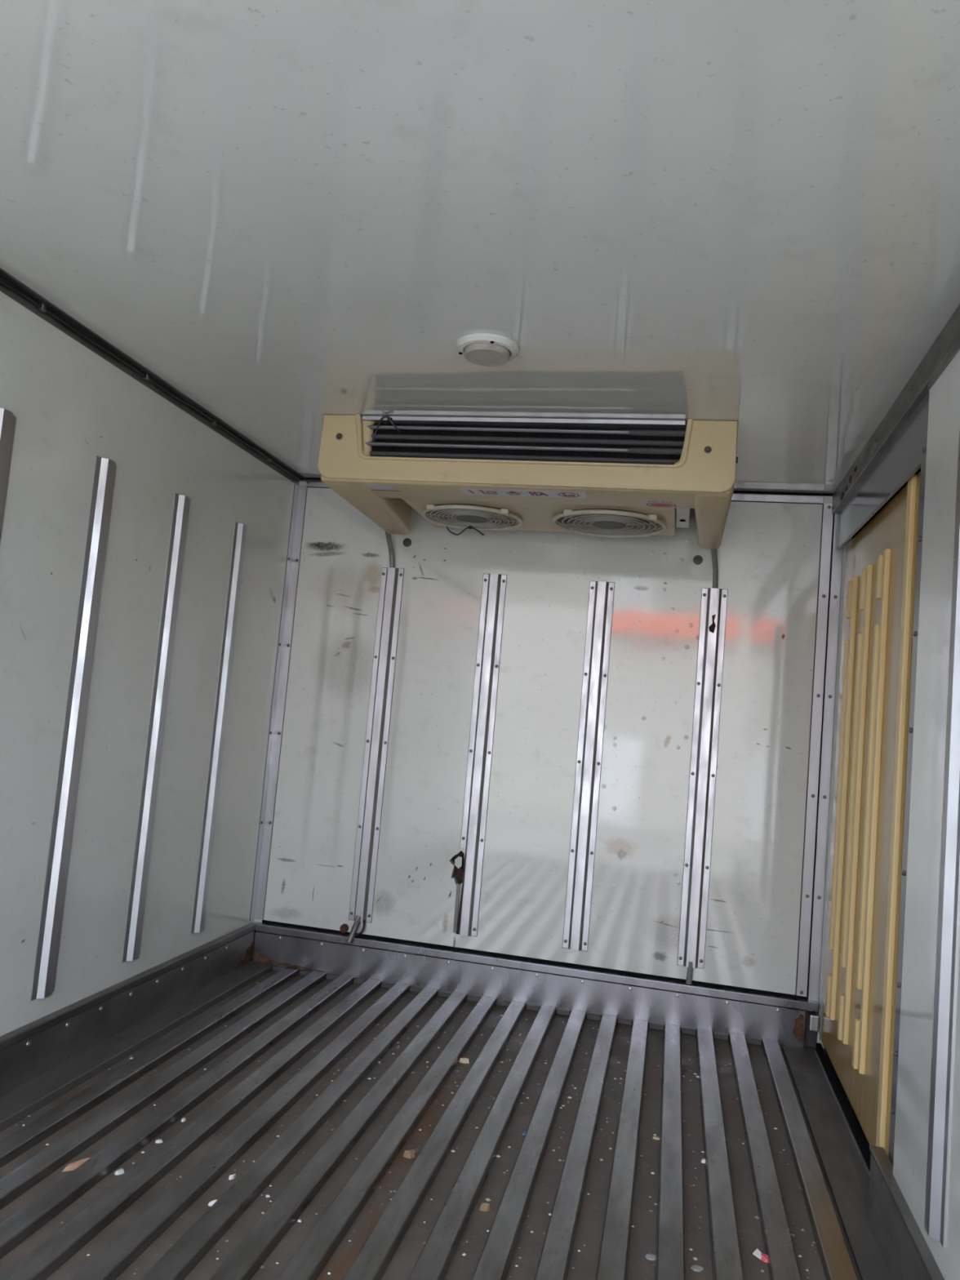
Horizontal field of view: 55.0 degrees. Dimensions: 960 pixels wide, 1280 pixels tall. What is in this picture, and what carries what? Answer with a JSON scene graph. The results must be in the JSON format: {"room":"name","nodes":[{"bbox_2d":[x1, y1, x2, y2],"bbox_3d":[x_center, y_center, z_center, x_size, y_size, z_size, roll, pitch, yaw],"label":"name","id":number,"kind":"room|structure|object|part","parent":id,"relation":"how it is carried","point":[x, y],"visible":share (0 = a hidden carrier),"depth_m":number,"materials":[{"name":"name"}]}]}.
{"room":"cargo space","nodes":[
{"label":"cargo space","id":0,"kind":"room"},
{"bbox_2d":[0,291,294,1036],"bbox_3d":[-1.019,0.120,1.552,0.060,1.641,3.050,4,-5,12],"label":"wall","id":1,"kind":"structure","parent":0,"point":[71,406],"depth_m":2.17,"materials":[{"name":"white plastic"}]},
{"bbox_2d":[0,408,16,544],"bbox_3d":[-0.950,0.148,1.702,0.014,1.175,0.074,4,-5,12],"label":"wall rail","id":2,"kind":"object","parent":1,"relation":"attached to","point":[7,420],"visible":1,"depth_m":1.75,"materials":[{"name":"metal"}]},
{"bbox_2d":[30,455,116,1000],"bbox_3d":[-0.883,0.180,2.022,0.014,1.175,0.074,4,-5,12],"label":"wall rail","id":3,"kind":"object","parent":1,"relation":"attached to","point":[104,473],"visible":1,"depth_m":2.01,"materials":[{"name":"metal"}]},
{"bbox_2d":[0,923,256,1097],"bbox_3d":[-1.042,0.828,1.476,0.022,0.134,3.030,4,-5,12],"label":"baseboard","id":4,"kind":"structure","parent":1,"relation":"attached to","point":[27,1052],"depth_m":2.20,"materials":[{"name":"metal"}]},
{"bbox_2d":[0,267,305,485],"bbox_3d":[-0.910,-0.678,1.606,0.024,0.028,3.046,4,-5,12],"label":"trim","id":5,"kind":"structure","parent":1,"relation":"attached to","point":[6,277],"depth_m":2.11,"materials":[{"name":"metal"}]},
{"bbox_2d":[121,493,190,962],"bbox_3d":[-0.815,0.212,2.342,0.014,1.175,0.074,4,-5,12],"label":"wall rail","id":6,"kind":"object","parent":1,"relation":"attached to","point":[157,715],"visible":1,"depth_m":2.33,"materials":[{"name":"metal"}]},
{"bbox_2d":[190,521,247,933],"bbox_3d":[-0.747,0.244,2.664,0.014,1.175,0.074,4,-5,12],"label":"wall rail","id":7,"kind":"object","parent":1,"relation":"attached to","point":[199,909],"visible":1,"depth_m":2.65,"materials":[{"name":"metal"}]},
{"bbox_2d":[0,960,891,1279],"bbox_3d":[-0.202,0.965,1.295,1.759,0.060,3.050,4,-5,12],"label":"floor","id":8,"kind":"structure","parent":0,"point":[127,1224],"depth_m":1.79,"materials":[{"name":"grey metal"}]},
{"bbox_2d":[62,1157,90,1172],"bbox_3d":[-0.713,0.932,1.639,0.018,0.011,0.058,2,-6,36],"label":"chip","id":9,"kind":"object","parent":8,"relation":"on","point":[73,1166],"visible":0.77,"depth_m":1.63,"materials":[{"name":"brown wood"}]},
{"bbox_2d":[114,1168,124,1175],"bbox_3d":[-0.637,0.940,1.630,0.017,0.006,0.012,8,-6,-36],"label":"chip","id":10,"kind":"object","parent":8,"relation":"on","point":[119,1171],"visible":1,"depth_m":1.63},
{"bbox_2d":[155,1138,162,1143],"bbox_3d":[-0.610,0.952,1.752,0.014,0.005,0.007,7,-5,-26],"label":"chip","id":11,"kind":"object","parent":8,"relation":"on","point":[158,1140],"visible":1,"depth_m":1.75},
{"bbox_2d":[208,1200,217,1206],"bbox_3d":[-0.449,0.949,1.555,0.019,0.007,0.010,5,-5,-3],"label":"chip","id":12,"kind":"object","parent":8,"relation":"on","point":[211,1203],"visible":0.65,"depth_m":1.55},
{"bbox_2d":[228,1173,235,1179],"bbox_3d":[-0.442,0.958,1.646,0.008,0.006,0.016,3,-5,21],"label":"chip","id":13,"kind":"object","parent":8,"relation":"on","point":[231,1176],"visible":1,"depth_m":1.64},
{"bbox_2d":[403,1149,417,1159],"bbox_3d":[-0.136,0.993,1.782,0.026,0.011,0.021,4,-5,12],"label":"chip","id":14,"kind":"object","parent":8,"relation":"on","point":[411,1153],"visible":1,"depth_m":1.78,"materials":[{"name":"brown wood"}]},
{"bbox_2d":[15,982,816,1278],"bbox_3d":[-0.177,0.978,1.591,1.492,0.003,2.318,4,-5,12],"label":"crumbs","id":15,"kind":"object","parent":8,"relation":"on","point":[569,1097],"visible":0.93,"depth_m":1.84,"materials":[{"name":"white"}]},
{"bbox_2d":[458,1057,469,1063],"bbox_3d":[-0.039,1.042,2.285,0.025,0.011,0.017,6,-5,-14],"label":"chip","id":16,"kind":"object","parent":8,"relation":"on","point":[465,1060],"visible":1,"depth_m":2.28,"materials":[{"name":"beige wood"}]},
{"bbox_2d":[479,1202,489,1211],"bbox_3d":[0.009,0.991,1.614,0.019,0.011,0.017,4,-5,12],"label":"chip","id":17,"kind":"object","parent":8,"relation":"on","point":[485,1206],"visible":1,"depth_m":1.61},
{"bbox_2d":[645,1253,655,1260],"bbox_3d":[0.282,1.010,1.509,0.022,0.003,0.016,4,-5,12],"label":"chip","id":18,"kind":"object","parent":8,"relation":"on","point":[649,1256],"visible":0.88,"depth_m":1.51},
{"bbox_2d":[690,1264,703,1271],"bbox_3d":[0.350,1.014,1.488,0.018,0.003,0.017,9,-6,-43],"label":"chip","id":19,"kind":"object","parent":8,"relation":"on","point":[695,1268],"visible":1,"depth_m":1.49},
{"bbox_2d":[752,1248,768,1262],"bbox_3d":[0.469,1.025,1.533,0.027,0.008,0.021,0,-6,44],"label":"wrapper","id":20,"kind":"object","parent":8,"relation":"on","point":[757,1253],"visible":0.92,"depth_m":1.53,"materials":[{"name":"white plastic"}]},
{"bbox_2d":[0,0,959,493],"bbox_3d":[-0.070,-0.665,1.429,1.860,0.060,3.050,4,-5,12],"label":"ceiling","id":21,"kind":"structure","parent":0,"point":[290,214],"depth_m":1.34,"materials":[{"name":"white plastic"}]},
{"bbox_2d":[0,279,321,481],"bbox_3d":[-0.770,-0.669,1.600,0.298,0.017,2.994,4,-5,12],"label":"cable","id":22,"kind":"object","parent":21,"relation":"attached to","point":[42,307],"visible":0.94,"depth_m":2.15,"materials":[{"name":"black rubber"}]},
{"bbox_2d":[455,333,519,366],"bbox_3d":[0.015,-0.579,1.857,0.128,0.026,0.128,4,-5,12],"label":"recessed light","id":23,"kind":"object","parent":21,"relation":"in","point":[486,349],"visible":1,"depth_m":1.83,"materials":[{"name":"white plastic"}]},
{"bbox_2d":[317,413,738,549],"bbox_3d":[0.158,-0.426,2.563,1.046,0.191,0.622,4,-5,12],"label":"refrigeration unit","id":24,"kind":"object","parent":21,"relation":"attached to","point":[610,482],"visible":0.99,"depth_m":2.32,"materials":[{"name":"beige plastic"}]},
{"bbox_2d":[385,531,395,568],"bbox_3d":[-0.291,-0.289,2.964,0.020,0.127,0.084,3,-5,17],"label":"hose","id":25,"kind":"object","parent":24,"relation":"attached to","point":[392,560],"visible":0.93,"depth_m":2.98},
{"bbox_3d":[-0.093,-0.380,2.715,0.075,0.020,0.112,2,-5,28],"label":"fan blade","id":26,"kind":"part","parent":24,"relation":"part of","materials":[{"name":"beige plastic"}]},
{"bbox_3d":[-0.079,-0.386,2.621,0.075,0.020,0.112,9,-6,-44],"label":"fan blade","id":27,"kind":"part","parent":24,"relation":"part of","materials":[{"name":"beige plastic"}]},
{"bbox_2d":[446,525,484,535],"bbox_3d":[-0.046,-0.331,2.796,0.098,0.018,0.076,3,-5,24],"label":"wire","id":28,"kind":"object","parent":24,"relation":"hanging from","point":[469,526],"visible":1,"depth_m":2.79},
{"bbox_3d":[0.276,-0.357,2.613,0.089,0.020,0.123,4,-5,12],"label":"fan blade","id":29,"kind":"part","parent":24,"relation":"part of","materials":[{"name":"beige plastic"}]},
{"bbox_3d":[0.328,-0.359,2.525,0.123,0.020,0.086,3,-5,26],"label":"fan blade","id":30,"kind":"part","parent":24,"relation":"part of","materials":[{"name":"beige plastic"}]},
{"bbox_3d":[0.560,-0.352,2.543,0.036,0.006,0.360,4,-5,12],"label":"mounting plate","id":31,"kind":"part","parent":24,"relation":"part of","materials":[{"name":"white plastic"}]},
{"bbox_2d":[711,548,718,588],"bbox_3d":[0.701,-0.215,2.757,0.018,0.133,0.066,2,-5,28],"label":"hose","id":32,"kind":"object","parent":24,"relation":"attached to","point":[713,552],"visible":0.95,"depth_m":2.76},
{"bbox_2d":[252,480,852,1048],"bbox_3d":[0.180,0.300,2.876,1.860,1.701,0.062,4,-5,12],"label":"wall","id":33,"kind":"structure","parent":0,"point":[768,553],"depth_m":2.83,"materials":[{"name":"plastic"}]},
{"bbox_2d":[249,483,307,920],"bbox_3d":[-0.657,0.190,3.017,0.032,1.430,0.034,4,-5,12],"label":"trim","id":34,"kind":"structure","parent":33,"relation":"attached to","point":[295,543],"depth_m":3.02,"materials":[{"name":"metal"}]},
{"bbox_2d":[339,924,348,933],"bbox_3d":[-0.428,0.910,2.907,0.026,0.026,0.014,4,-5,12],"label":"plug","id":35,"kind":"object","parent":33,"relation":"attached to","point":[344,928],"visible":1,"depth_m":2.90,"materials":[{"name":"brown rubber"}]},
{"bbox_2d":[346,915,360,943],"bbox_3d":[-0.393,0.905,2.882,0.020,0.083,0.050,1,-6,39],"label":"drain pipe","id":36,"kind":"object","parent":33,"relation":"attached to","point":[357,919],"visible":1,"depth_m":2.87,"materials":[{"name":"grey metal"}]},
{"bbox_2d":[348,567,404,923],"bbox_3d":[-0.332,0.326,2.945,0.077,1.129,0.014,4,-5,12],"label":"wall rail","id":37,"kind":"object","parent":33,"relation":"attached to","point":[374,768],"visible":1,"depth_m":2.94,"materials":[{"name":"metal"}]},
{"bbox_2d":[355,920,365,936],"bbox_3d":[-0.382,0.900,2.882,0.047,0.048,0.021,6,-5,-15],"label":"wire","id":38,"kind":"object","parent":37,"relation":"attached to","point":[364,921],"visible":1,"depth_m":2.88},
{"bbox_2d":[403,537,411,546],"bbox_3d":[-0.237,-0.317,2.993,0.029,0.029,0.006,4,-5,12],"label":"bolt","id":39,"kind":"object","parent":33,"relation":"attached to","point":[406,542],"visible":1,"depth_m":2.99,"materials":[{"name":"grey metal"}]},
{"bbox_2d":[453,573,506,937],"bbox_3d":[-0.001,0.349,2.872,0.077,1.124,0.014,4,-5,12],"label":"wall rail","id":40,"kind":"object","parent":33,"relation":"attached to","point":[494,585],"visible":1,"depth_m":2.87,"materials":[{"name":"metal"}]},
{"bbox_2d":[252,920,819,1047],"bbox_3d":[0.108,1.028,2.774,1.730,0.143,0.030,4,-5,12],"label":"baseboard","id":41,"kind":"structure","parent":33,"relation":"attached to","point":[783,1018],"depth_m":2.75,"materials":[{"name":"metal"}]},
{"bbox_2d":[301,477,833,504],"bbox_3d":[0.220,-0.473,2.911,1.700,0.032,0.008,4,-5,12],"label":"trim","id":42,"kind":"structure","parent":33,"relation":"attached to","point":[745,495],"depth_m":2.77,"materials":[{"name":"metal"}]},
{"bbox_2d":[562,581,614,951],"bbox_3d":[0.330,0.373,2.800,0.077,1.116,0.014,4,-5,12],"label":"wall rail","id":43,"kind":"object","parent":33,"relation":"attached to","point":[601,596],"visible":1,"depth_m":2.80,"materials":[{"name":"metal"}]},
{"bbox_2d":[685,961,693,984],"bbox_3d":[0.609,0.967,2.678,0.017,0.065,0.022,1,-6,36],"label":"drain pipe","id":44,"kind":"object","parent":33,"relation":"attached to","point":[690,970],"visible":1,"depth_m":2.67,"materials":[{"name":"grey metal"}]},
{"bbox_2d":[693,555,702,564],"bbox_3d":[0.661,-0.243,2.796,0.029,0.029,0.006,4,-5,12],"label":"bolt","id":45,"kind":"object","parent":33,"relation":"attached to","point":[697,559],"visible":1,"depth_m":2.79,"materials":[{"name":"grey metal"}]},
{"bbox_2d":[676,587,728,968],"bbox_3d":[0.660,0.399,2.728,0.077,1.117,0.015,4,-5,12],"label":"wall rail","id":46,"kind":"object","parent":33,"relation":"attached to","point":[713,605],"visible":1,"depth_m":2.73,"materials":[{"name":"metal"}]},
{"bbox_2d":[795,502,843,1031],"bbox_3d":[0.981,0.341,2.650,0.064,1.511,0.046,4,-5,12],"label":"trim","id":47,"kind":"structure","parent":33,"relation":"attached to","point":[830,566],"depth_m":2.67,"materials":[{"name":"metal"}]},
{"bbox_3d":[1.005,0.316,2.669,0.030,1.455,0.004,4,-5,12],"label":"post","id":48,"kind":"part","parent":47,"relation":"part of","materials":[{"name":"metal"}]},
{"bbox_2d":[893,349,959,1279],"bbox_3d":[0.716,0.238,1.173,0.100,1.640,3.050,4,-5,12],"label":"wall","id":49,"kind":"structure","parent":0,"point":[923,865],"depth_m":1.51,"materials":[{"name":"white plastic"}]},
{"bbox_2d":[814,391,929,1176],"bbox_3d":[0.900,0.336,2.130,0.049,1.548,1.052,4,-5,12],"label":"door","id":50,"kind":"structure","parent":49,"relation":"in","point":[883,516],"depth_m":2.05,"materials":[{"name":"yellow metal"}]},
{"bbox_2d":[831,304,959,514],"bbox_3d":[0.757,-0.540,1.239,0.064,0.077,3.045,4,-5,12],"label":"trim","id":51,"kind":"structure","parent":49,"relation":"attached to","point":[946,346],"depth_m":1.87,"materials":[{"name":"metal"}]},
{"bbox_2d":[867,1145,944,1279],"bbox_3d":[0.504,0.893,0.662,0.025,0.137,2.094,4,-5,12],"label":"baseboard","id":52,"kind":"structure","parent":49,"relation":"attached to","point":[906,1254],"depth_m":1.50,"materials":[{"name":"metal"}]},
{"bbox_2d":[924,431,959,1248],"bbox_3d":[0.698,0.264,1.370,0.014,1.182,0.074,4,-5,12],"label":"wall rail","id":53,"kind":"object","parent":49,"relation":"attached to","point":[935,1204],"visible":1,"depth_m":1.34,"materials":[{"name":"metal"}]}
]}

